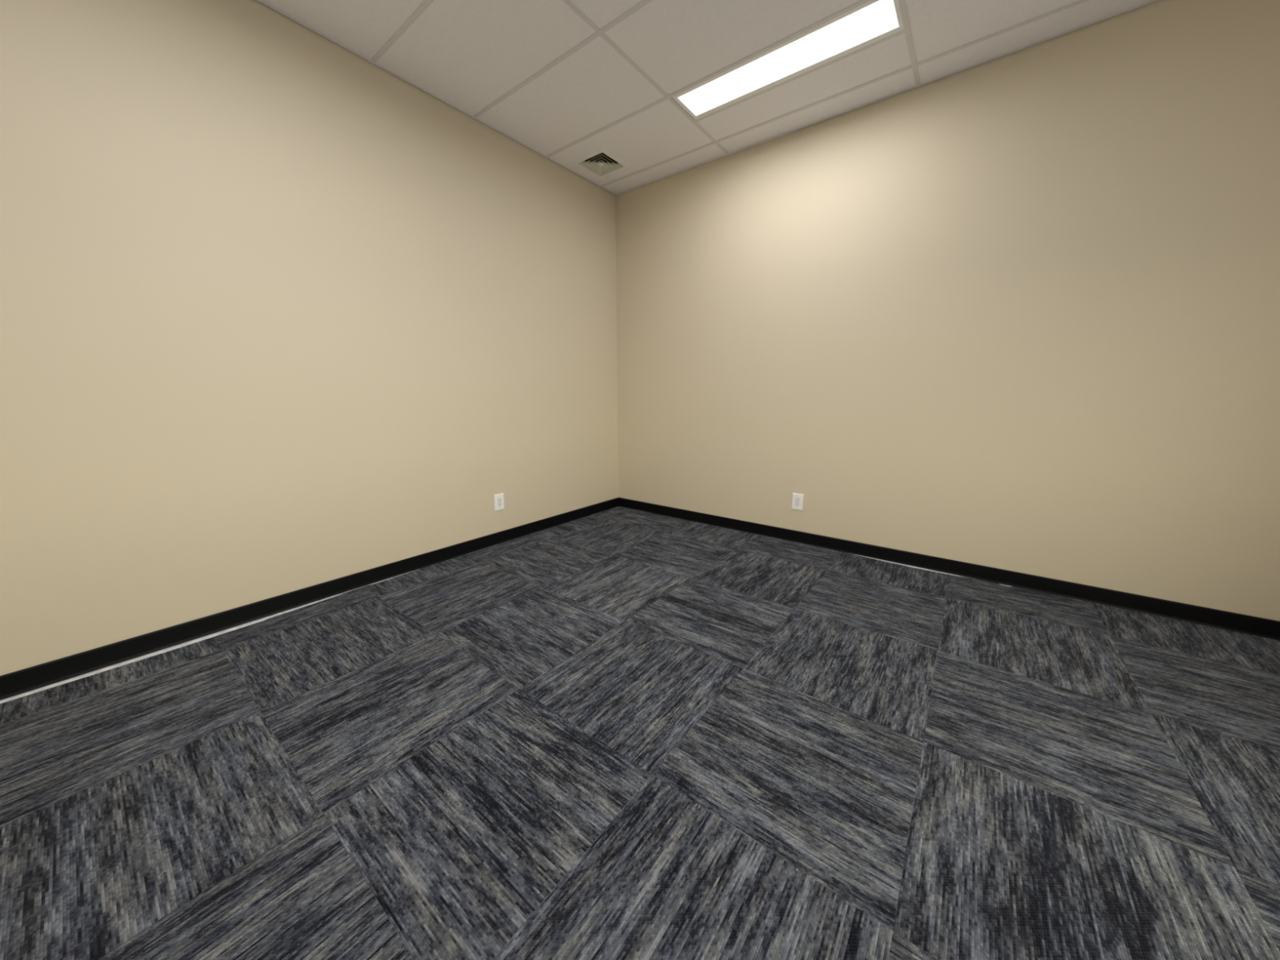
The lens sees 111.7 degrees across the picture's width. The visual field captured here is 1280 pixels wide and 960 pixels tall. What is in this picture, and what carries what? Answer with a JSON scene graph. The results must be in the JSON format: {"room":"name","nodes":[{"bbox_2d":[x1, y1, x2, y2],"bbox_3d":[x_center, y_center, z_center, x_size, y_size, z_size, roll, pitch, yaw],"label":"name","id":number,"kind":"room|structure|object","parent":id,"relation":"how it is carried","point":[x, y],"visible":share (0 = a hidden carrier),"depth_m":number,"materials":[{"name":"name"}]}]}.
{"room":"empty office room","nodes":[
{"label":"empty office room","id":0,"kind":"room"},
{"bbox_2d":[0,0,618,675],"bbox_3d":[-1.610,-0.964,2.541,0.120,3.239,4.640,9,14,37],"label":"wall","id":1,"kind":"structure","parent":0,"point":[280,314],"depth_m":2.10,"materials":[{"name":"beige paint"}]},
{"bbox_2d":[0,497,618,700],"bbox_3d":[-1.557,0.568,2.805,0.014,0.091,4.400,9,14,37],"label":"baseboard","id":2,"kind":"structure","parent":1,"relation":"attached to","point":[20,682],"depth_m":2.20,"materials":[{"name":"black plastic"}]},
{"bbox_2d":[257,0,616,195],"bbox_3d":[-1.551,-2.248,2.236,0.013,0.001,4.398,9,14,37],"label":"trim","id":3,"kind":"structure","parent":1,"relation":"attached to","point":[260,1],"depth_m":2.51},
{"bbox_2d":[493,493,504,511],"bbox_3d":[-1.087,0.172,3.356,0.008,0.128,0.083,9,14,37],"label":"wall outlet","id":4,"kind":"object","parent":1,"relation":"attached to","point":[499,499],"visible":1,"depth_m":3.35,"materials":[{"name":"white plastic"}]},
{"bbox_2d":[497,497,502,506],"bbox_3d":[-1.087,0.172,3.356,0.007,0.067,0.033,9,14,37],"label":"receptacle","id":5,"kind":"object","parent":4,"relation":"attached to","point":[499,500],"depth_m":3.35,"materials":[{"name":"white plastic"}]},
{"bbox_2d":[0,506,1279,959],"bbox_3d":[0.183,0.913,1.512,4.400,0.080,4.400,9,14,37],"label":"floor","id":6,"kind":"structure","parent":0,"point":[617,733],"depth_m":1.34,"materials":[{"name":"carpet"}]},
{"bbox_2d":[261,0,1151,194],"bbox_3d":[0.171,-2.161,0.983,4.520,0.320,4.520,9,14,37],"label":"ceiling","id":7,"kind":"structure","parent":0,"point":[570,81],"depth_m":2.31,"materials":[{"name":"tile"}]},
{"bbox_2d":[573,149,628,177],"bbox_3d":[-0.305,-2.533,3.411,0.312,0.104,0.312,9,14,37],"label":"ceiling vent","id":8,"kind":"object","parent":7,"relation":"in","point":[601,163],"visible":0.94,"depth_m":3.45,"materials":[{"name":"white metal"}]},
{"bbox_2d":[671,0,904,119],"bbox_3d":[0.752,-2.320,2.387,1.195,0.080,0.280,9,14,37],"label":"ceiling light","id":9,"kind":"object","parent":7,"relation":"attached to","point":[868,23],"visible":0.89,"depth_m":2.32,"materials":[{"name":"white plastic"}]},
{"bbox_2d":[615,0,1279,621],"bbox_3d":[1.582,-1.043,2.930,4.580,3.239,0.120,9,14,37],"label":"wall","id":10,"kind":"structure","parent":0,"point":[1018,311],"depth_m":2.48,"materials":[{"name":"beige paint"}]},
{"bbox_2d":[791,493,803,510],"bbox_3d":[1.224,0.170,3.372,0.083,0.128,0.008,9,14,37],"label":"wall outlet","id":11,"kind":"object","parent":10,"relation":"attached to","point":[797,499],"visible":1,"depth_m":3.37,"materials":[{"name":"white plastic"}]},
{"bbox_2d":[795,497,799,506],"bbox_3d":[1.224,0.170,3.372,0.033,0.067,0.007,9,14,37],"label":"receptacle","id":12,"kind":"object","parent":11,"relation":"attached to","point":[797,499],"depth_m":3.37,"materials":[{"name":"white plastic"}]},
{"bbox_2d":[616,0,1157,195],"bbox_3d":[1.522,-2.327,2.626,4.378,0.001,0.017,9,14,37],"label":"trim","id":13,"kind":"structure","parent":10,"relation":"attached to","point":[1150,2],"depth_m":2.58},
{"bbox_2d":[618,497,1279,640],"bbox_3d":[1.518,0.488,3.201,4.400,0.091,0.014,9,14,37],"label":"baseboard","id":14,"kind":"structure","parent":10,"relation":"attached to","point":[1232,621],"depth_m":2.65,"materials":[{"name":"black plastic"}]}
]}

